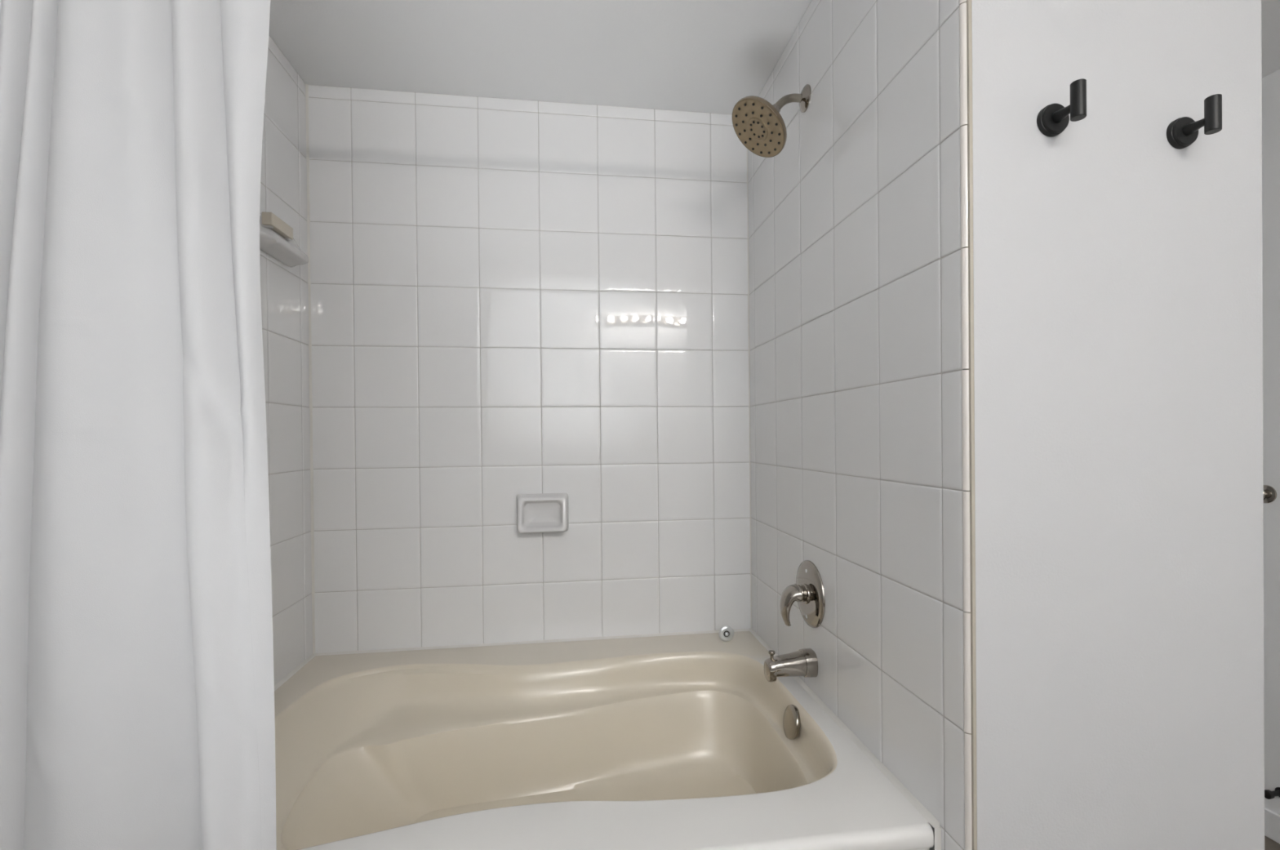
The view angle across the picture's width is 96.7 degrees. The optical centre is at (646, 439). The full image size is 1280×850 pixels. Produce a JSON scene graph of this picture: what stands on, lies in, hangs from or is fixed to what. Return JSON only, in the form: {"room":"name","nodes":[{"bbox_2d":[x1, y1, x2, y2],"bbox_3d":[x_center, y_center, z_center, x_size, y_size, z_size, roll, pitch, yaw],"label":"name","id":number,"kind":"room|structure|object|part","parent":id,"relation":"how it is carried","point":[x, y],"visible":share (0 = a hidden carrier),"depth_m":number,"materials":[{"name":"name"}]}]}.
{"room":"bathroom","nodes":[
{"label":"bathroom","id":0,"kind":"room"},
{"bbox_2d":[259,34,312,684],"bbox_3d":[-1.030,0.089,1.312,0.010,2.502,1.126,-1,0,-8],"label":"wall","id":1,"kind":"structure","parent":0,"point":[284,291],"depth_m":1.72,"materials":[{"name":"white tile"}]},
{"bbox_2d":[259,211,308,266],"bbox_3d":[-1.051,-0.575,1.649,0.056,0.100,0.254,-1,0,-8],"label":"soap holder","id":2,"kind":"object","parent":1,"relation":"attached to","point":[277,240],"visible":0.86,"depth_m":1.59,"materials":[{"name":"white ceramic"}]},
{"bbox_3d":[-1.038,-0.591,1.545,0.044,0.030,0.016,-1,0,-8],"label":"bracket arm","id":3,"kind":"part","parent":2,"relation":"part of","materials":[{"name":"white ceramic"}]},
{"bbox_2d":[274,653,315,690],"bbox_3d":[-1.020,0.706,1.348,0.010,0.008,1.062,-1,0,-8],"label":"trim","id":4,"kind":"structure","parent":1,"relation":"attached to","point":[304,662],"depth_m":1.73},
{"bbox_3d":[-0.232,-1.000,0.870,1.514,0.060,0.060,-1,0,-8],"label":"curtain rod","id":5,"kind":"object","parent":1,"relation":"attached to","visible":0},
{"bbox_2d":[0,0,276,849],"bbox_3d":[-0.756,-0.034,0.784,0.465,1.958,0.078,-1,0,-8],"label":"shower curtain","id":6,"kind":"object","parent":5,"relation":"hanging from","point":[137,679],"visible":1,"depth_m":0.77,"materials":[{"name":"grey fabric"}]},
{"bbox_2d":[308,84,751,653],"bbox_3d":[-0.370,-0.236,2.000,1.493,1.872,0.061,-1,0,-8],"label":"wall","id":7,"kind":"structure","parent":0,"point":[510,298],"depth_m":1.96,"materials":[{"name":"white tile"}]},
{"bbox_2d":[305,83,315,653],"bbox_3d":[-1.102,-0.232,1.866,0.007,1.864,0.007,-1,0,-8],"label":"trim","id":8,"kind":"structure","parent":7,"relation":"attached to","point":[306,85],"depth_m":1.87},
{"bbox_2d":[313,627,751,655],"bbox_3d":[-0.357,0.697,1.972,1.493,0.007,0.008,-1,0,-8],"label":"trim","id":9,"kind":"structure","parent":7,"relation":"attached to","point":[737,629],"depth_m":1.96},
{"bbox_2d":[516,493,568,533],"bbox_3d":[-0.356,0.251,1.944,0.176,0.132,0.060,-1,0,-8],"label":"soap dish","id":10,"kind":"object","parent":7,"relation":"attached to","point":[543,512],"visible":1,"depth_m":1.95,"materials":[{"name":"white ceramic"}]},
{"bbox_2d":[746,148,751,627],"bbox_3d":[0.372,-0.247,2.070,0.004,1.864,0.004,-1,0,-8],"label":"trim","id":11,"kind":"structure","parent":7,"relation":"attached to","point":[747,148],"depth_m":2.07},
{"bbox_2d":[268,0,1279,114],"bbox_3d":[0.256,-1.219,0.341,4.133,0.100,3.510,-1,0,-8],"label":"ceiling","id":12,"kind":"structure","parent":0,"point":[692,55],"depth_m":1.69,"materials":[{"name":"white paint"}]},
{"bbox_2d":[747,0,1264,849],"bbox_3d":[0.742,0.071,1.579,0.591,2.502,1.200,-1,0,-8],"label":"wall","id":13,"kind":"structure","parent":0,"point":[1118,268],"depth_m":1.00,"materials":[{"name":"grey paint"}]},
{"bbox_2d":[732,84,811,157],"bbox_3d":[0.337,-0.876,1.544,0.205,0.185,0.172,-1,0,-8],"label":"shower","id":14,"kind":"object","parent":13,"relation":"attached to","point":[759,125],"visible":1,"depth_m":1.54,"materials":[{"name":"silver metal"}]},
{"bbox_3d":[0.300,-0.841,1.539,0.130,0.115,0.169,-1,0,-8],"label":"plate","id":15,"kind":"part","parent":14,"relation":"part of","materials":[{"name":"brown metal"}]},
{"bbox_3d":[0.389,-0.920,1.556,0.096,0.053,0.021,-1,0,-8],"label":"arm","id":16,"kind":"part","parent":14,"relation":"part of","materials":[{"name":"silver metal"}]},
{"bbox_2d":[764,648,817,682],"bbox_3d":[0.388,0.610,1.546,0.132,0.080,0.068,-1,0,-8],"label":"tub spout","id":17,"kind":"object","parent":13,"relation":"attached to","point":[803,662],"visible":1,"depth_m":1.52,"materials":[{"name":"silver metal"}]},
{"bbox_3d":[0.338,0.583,1.540,0.018,0.024,0.018,-1,0,-8],"label":"diverter knob","id":18,"kind":"part","parent":17,"relation":"part of","materials":[{"name":"silver metal"}]},
{"bbox_2d":[779,560,825,627],"bbox_3d":[0.408,0.422,1.559,0.085,0.180,0.180,-1,0,-8],"label":"shower valve","id":19,"kind":"object","parent":13,"relation":"attached to","point":[808,590],"visible":1,"depth_m":1.53,"materials":[{"name":"silver metal"}]},
{"bbox_3d":[0.389,0.450,1.556,0.046,0.110,0.068,-1,0,-8],"label":"lever","id":20,"kind":"part","parent":19,"relation":"part of","materials":[{"name":"silver metal"}]},
{"bbox_2d":[749,627,939,827],"bbox_3d":[0.449,0.691,1.550,0.012,0.008,1.062,-1,0,-8],"label":"trim","id":21,"kind":"structure","parent":13,"relation":"attached to","point":[913,800],"depth_m":1.26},
{"bbox_2d":[934,826,941,849],"bbox_3d":[0.526,1.012,1.025,0.010,0.630,0.006,-1,0,-8],"label":"trim","id":22,"kind":"structure","parent":13,"relation":"attached to","point":[937,830],"depth_m":1.02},
{"bbox_2d":[959,0,977,849],"bbox_3d":[0.540,0.076,0.954,0.018,2.500,0.009,-1,0,-8],"label":"trim","id":23,"kind":"structure","parent":13,"relation":"attached to","point":[962,7],"depth_m":0.95,"materials":[{"name":"ceramic"}]},
{"bbox_2d":[1036,78,1086,137],"bbox_3d":[0.686,-0.542,0.931,0.051,0.059,0.064,-1,0,-8],"label":"robe hook","id":24,"kind":"object","parent":13,"relation":"attached to","point":[1052,119],"visible":1,"depth_m":0.94,"materials":[{"name":"black metal"}]},
{"bbox_3d":[0.686,-0.538,0.932,0.019,0.019,0.036,-1,0,-8],"label":"arm","id":25,"kind":"part","parent":24,"relation":"part of","materials":[{"name":"black metal"}]},
{"bbox_2d":[1166,93,1222,149],"bbox_3d":[0.936,-0.539,0.965,0.051,0.059,0.064,-1,0,-8],"label":"robe hook","id":26,"kind":"object","parent":13,"relation":"attached to","point":[1182,132],"visible":1,"depth_m":0.97,"materials":[{"name":"black metal"}]},
{"bbox_3d":[0.936,-0.535,0.966,0.019,0.019,0.036,-1,0,-8],"label":"arm","id":27,"kind":"part","parent":26,"relation":"part of","materials":[{"name":"black metal"}]},
{"bbox_2d":[1262,68,1279,814],"bbox_3d":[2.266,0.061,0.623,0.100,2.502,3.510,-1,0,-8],"label":"door","id":28,"kind":"structure","parent":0,"point":[1270,82],"depth_m":1.86,"materials":[{"name":"white paint"}]},
{"bbox_2d":[1263,484,1276,502],"bbox_3d":[2.016,0.178,1.876,0.054,0.060,0.060,-1,0,-8],"label":"handle","id":29,"kind":"object","parent":28,"relation":"attached to","point":[1269,492],"visible":0.33,"depth_m":1.86,"materials":[{"name":"silver metal"}]},
{"bbox_2d":[1264,807,1279,844],"bbox_3d":[2.120,1.265,1.359,0.012,0.090,1.899,-1,0,-8],"label":"baseboard","id":30,"kind":"structure","parent":28,"relation":"attached to","point":[1272,820],"depth_m":1.86,"materials":[{"name":"white paint"}]},
{"bbox_2d":[1264,786,1279,799],"bbox_3d":[2.027,1.143,1.841,0.061,0.032,0.032,-1,0,-8],"label":"door stop","id":31,"kind":"object","parent":28,"relation":"attached to","point":[1268,794],"visible":0.86,"depth_m":1.83,"materials":[{"name":"black metal"}]},
{"bbox_3d":[2.035,1.143,1.842,0.045,0.032,0.032,-1,0,-8],"label":"post","id":32,"kind":"part","parent":31,"relation":"part of","materials":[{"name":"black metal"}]},
{"bbox_2d":[1264,835,1279,849],"bbox_3d":[0.280,1.383,0.355,4.133,0.100,3.510,-1,0,-8],"label":"floor","id":33,"kind":"structure","parent":0,"point":[1269,844],"depth_m":1.84,"materials":[{"name":"tile"}]},
{"bbox_2d":[274,631,933,849],"bbox_3d":[-0.282,1.017,1.450,1.493,0.630,1.064,-1,0,-8],"label":"bathtub","id":34,"kind":"object","parent":33,"relation":"on","point":[682,741],"visible":0.94,"depth_m":1.60,"materials":[{"name":"ceramic"}]},
{"bbox_2d":[718,625,733,641],"bbox_3d":[0.272,0.667,1.981,0.054,0.054,0.056,-1,0,-8],"label":"drain stopper","id":35,"kind":"object","parent":34,"relation":"on","point":[726,633],"visible":1,"depth_m":1.96,"materials":[{"name":"metal"}]},
{"bbox_3d":[0.381,0.742,1.500,0.031,0.082,0.085,-1,0,-8],"label":"overflow plate","id":36,"kind":"part","parent":34,"relation":"part of","materials":[{"name":"silver metal"}]}
]}

